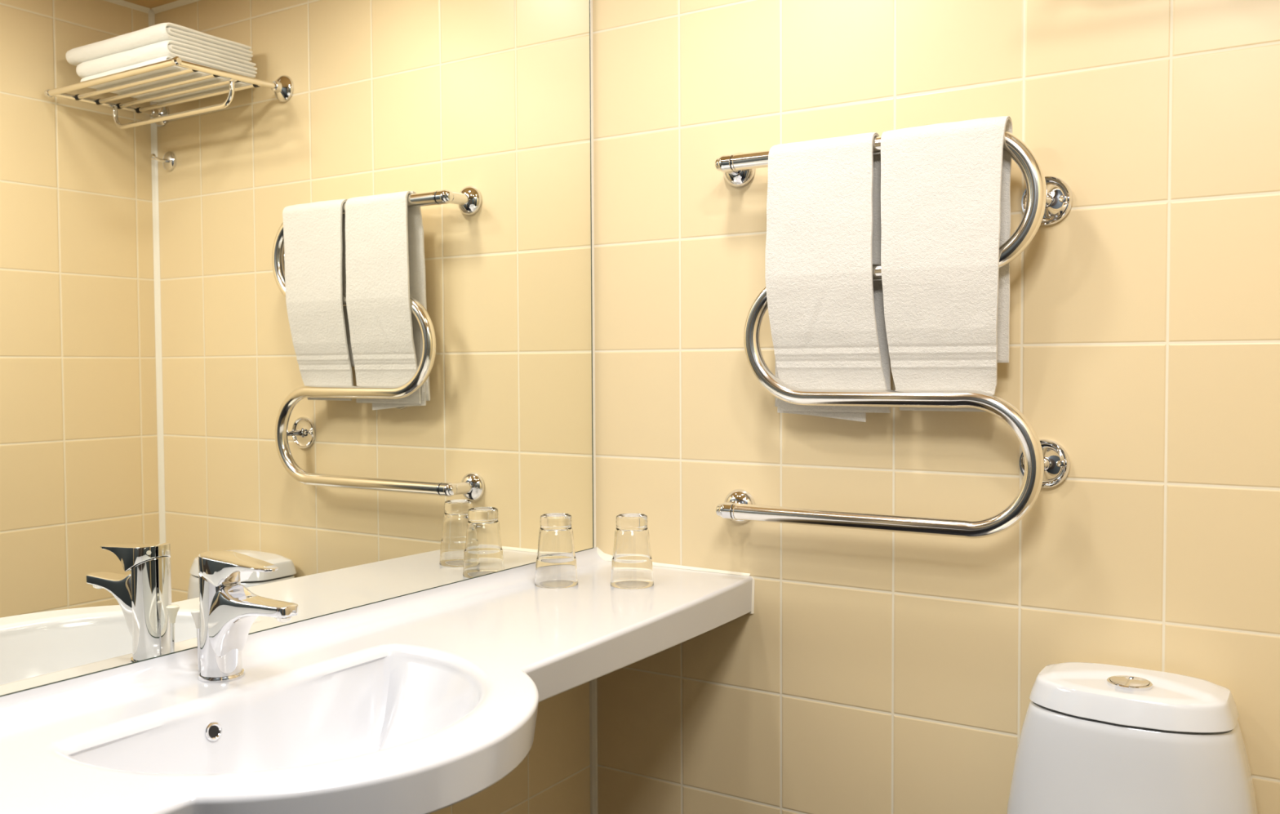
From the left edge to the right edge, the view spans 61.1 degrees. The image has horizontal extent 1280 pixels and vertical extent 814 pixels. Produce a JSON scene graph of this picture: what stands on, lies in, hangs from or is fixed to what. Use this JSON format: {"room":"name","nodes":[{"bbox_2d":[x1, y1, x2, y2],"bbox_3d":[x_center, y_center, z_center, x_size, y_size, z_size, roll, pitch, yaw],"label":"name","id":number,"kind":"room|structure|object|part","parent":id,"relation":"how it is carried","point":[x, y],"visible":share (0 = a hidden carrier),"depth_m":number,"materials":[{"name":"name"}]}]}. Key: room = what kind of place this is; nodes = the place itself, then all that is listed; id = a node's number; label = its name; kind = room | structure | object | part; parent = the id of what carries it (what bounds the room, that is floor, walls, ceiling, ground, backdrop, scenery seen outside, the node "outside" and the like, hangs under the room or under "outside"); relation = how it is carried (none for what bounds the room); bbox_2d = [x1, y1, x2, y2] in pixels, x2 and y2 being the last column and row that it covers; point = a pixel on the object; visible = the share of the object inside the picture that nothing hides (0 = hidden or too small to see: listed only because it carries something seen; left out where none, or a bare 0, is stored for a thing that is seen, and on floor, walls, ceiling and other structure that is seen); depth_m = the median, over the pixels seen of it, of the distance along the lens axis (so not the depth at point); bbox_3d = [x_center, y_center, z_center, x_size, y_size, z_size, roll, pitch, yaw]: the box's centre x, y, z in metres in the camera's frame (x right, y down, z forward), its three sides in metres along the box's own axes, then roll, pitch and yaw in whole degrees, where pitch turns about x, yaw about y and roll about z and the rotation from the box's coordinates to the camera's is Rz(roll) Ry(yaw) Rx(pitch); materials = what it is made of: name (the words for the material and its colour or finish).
{"room":"bathroom","nodes":[
{"label":"bathroom","id":0,"kind":"room"},
{"bbox_2d":[429,681,590,813],"bbox_3d":[-0.668,0.108,1.237,0.060,2.255,2.040,1,2,32],"label":"wall","id":1,"kind":"structure","parent":0,"point":[553,777],"depth_m":1.99,"materials":[{"name":"tile"}]},
{"bbox_2d":[0,0,593,696],"bbox_3d":[-0.529,-0.324,1.374,0.012,1.243,1.610,1,2,32],"label":"wall mirror","id":2,"kind":"object","parent":1,"relation":"attached to","point":[303,288],"visible":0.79,"depth_m":1.44,"materials":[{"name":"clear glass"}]},
{"bbox_2d":[0,547,752,813],"bbox_3d":[-0.311,0.383,1.281,0.500,0.166,1.599,1,2,32],"label":"countertop","id":3,"kind":"structure","parent":1,"relation":"attached to","point":[421,702],"depth_m":1.28,"materials":[{"name":"white"}]},
{"bbox_2d":[191,550,297,682],"bbox_3d":[-0.469,0.249,1.275,0.178,0.148,0.053,1,2,32],"label":"mixer tap","id":4,"kind":"object","parent":3,"relation":"on","point":[227,612],"visible":1,"depth_m":1.27,"materials":[{"name":"silver metal"}]},
{"bbox_3d":[-0.538,0.258,1.319,0.016,0.022,0.016,1,2,32],"label":"rod knob","id":5,"kind":"part","parent":4,"relation":"part of","materials":[{"name":"white metal"}]},
{"bbox_3d":[-0.536,0.294,1.319,0.007,0.055,0.005,1,2,32],"label":"lift rod","id":6,"kind":"part","parent":4,"relation":"part of","materials":[{"name":"silver metal"}]},
{"bbox_3d":[-0.470,0.192,1.273,0.120,0.034,0.046,1,2,32],"label":"lever handle","id":7,"kind":"part","parent":4,"relation":"part of","materials":[{"name":"silver metal"}]},
{"bbox_3d":[-0.445,0.258,1.260,0.120,0.096,0.044,1,2,32],"label":"spout","id":8,"kind":"part","parent":4,"relation":"part of","materials":[{"name":"silver metal"}]},
{"bbox_2d":[534,512,577,588],"bbox_3d":[-0.142,0.241,1.837,0.074,0.118,0.074,1,2,32],"label":"drinking glass","id":9,"kind":"object","parent":3,"relation":"on","point":[556,566],"visible":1,"depth_m":1.81,"materials":[{"name":"clear glass"}]},
{"bbox_2d":[609,513,653,588],"bbox_3d":[-0.013,0.241,1.829,0.074,0.118,0.074,1,2,32],"label":"drinking glass","id":10,"kind":"object","parent":3,"relation":"on","point":[632,567],"visible":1,"depth_m":1.80,"materials":[{"name":"clear glass"}]},
{"bbox_2d":[592,0,1279,813],"bbox_3d":[0.506,0.084,1.734,1.506,2.255,0.060,1,2,32],"label":"wall","id":11,"kind":"structure","parent":0,"point":[870,671],"depth_m":1.72,"materials":[{"name":"tile"}]},
{"bbox_2d":[589,0,597,813],"bbox_3d":[-0.092,0.074,2.073,0.011,2.135,0.010,1,2,32],"label":"trim","id":12,"kind":"structure","parent":11,"relation":"attached to","point":[593,684],"depth_m":2.07,"materials":[{"name":"beige"}]},
{"bbox_2d":[596,546,750,576],"bbox_3d":[0.052,0.283,1.988,0.328,0.025,0.012,1,2,32],"label":"trim","id":13,"kind":"structure","parent":11,"relation":"attached to","point":[604,556],"depth_m":1.98,"materials":[{"name":"beige"}]},
{"bbox_2d":[749,576,754,613],"bbox_3d":[0.196,0.330,1.903,0.011,0.065,0.004,1,2,32],"label":"trim","id":14,"kind":"structure","parent":11,"relation":"attached to","point":[753,582],"depth_m":1.90,"materials":[{"name":"beige"}]},
{"bbox_2d":[715,130,1072,538],"bbox_3d":[0.373,-0.114,1.726,0.581,0.649,0.081,1,2,32],"label":"heated towel rail","id":15,"kind":"object","parent":11,"relation":"attached to","point":[1046,201],"visible":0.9,"depth_m":1.64,"materials":[{"name":"silver metal"}]},
{"bbox_2d":[764,132,890,422],"bbox_3d":[0.300,-0.203,1.745,0.205,0.454,0.058,1,2,32],"label":"hand towel","id":16,"kind":"object","parent":15,"relation":"hanging from","point":[825,305],"visible":0.9,"depth_m":1.72,"materials":[{"name":"white fabric"}]},
{"bbox_2d":[880,115,1012,411],"bbox_3d":[0.463,-0.210,1.641,0.189,0.434,0.057,1,2,32],"label":"hand towel","id":17,"kind":"object","parent":15,"relation":"hanging from","point":[945,197],"visible":0.94,"depth_m":1.62,"materials":[{"name":"white fabric"}]},
{"bbox_3d":[0.606,0.085,1.627,0.074,0.074,0.013,1,2,32],"label":"mounting plate","id":18,"kind":"part","parent":15,"relation":"part of","materials":[{"name":"silver metal"}]},
{"bbox_3d":[0.591,0.086,1.603,0.017,0.017,0.046,1,2,32],"label":"post","id":19,"kind":"part","parent":15,"relation":"part of","materials":[{"name":"silver metal"}]},
{"bbox_3d":[0.604,-0.307,1.612,0.074,0.074,0.013,1,2,32],"label":"mounting plate","id":20,"kind":"part","parent":15,"relation":"part of","materials":[{"name":"silver metal"}]},
{"bbox_3d":[0.589,-0.306,1.588,0.017,0.017,0.046,1,2,32],"label":"post","id":21,"kind":"part","parent":15,"relation":"part of","materials":[{"name":"silver metal"}]},
{"bbox_3d":[-0.036,1.215,0.914,1.386,0.060,1.980,1,2,32],"label":"floor","id":22,"kind":"structure","parent":0,"visible":0},
{"bbox_2d":[1006,662,1257,813],"bbox_3d":[0.545,0.775,1.302,0.364,0.784,0.656,1,2,32],"label":"toilet","id":23,"kind":"object","parent":22,"relation":"on","point":[1095,738],"visible":1,"depth_m":1.44,"materials":[{"name":"white ceramic"}]},
{"bbox_3d":[0.676,0.396,1.497,0.260,0.042,0.161,1,2,32],"label":"cistern lid","id":24,"kind":"part","parent":23,"relation":"part of","materials":[{"name":"white ceramic"}]}
]}

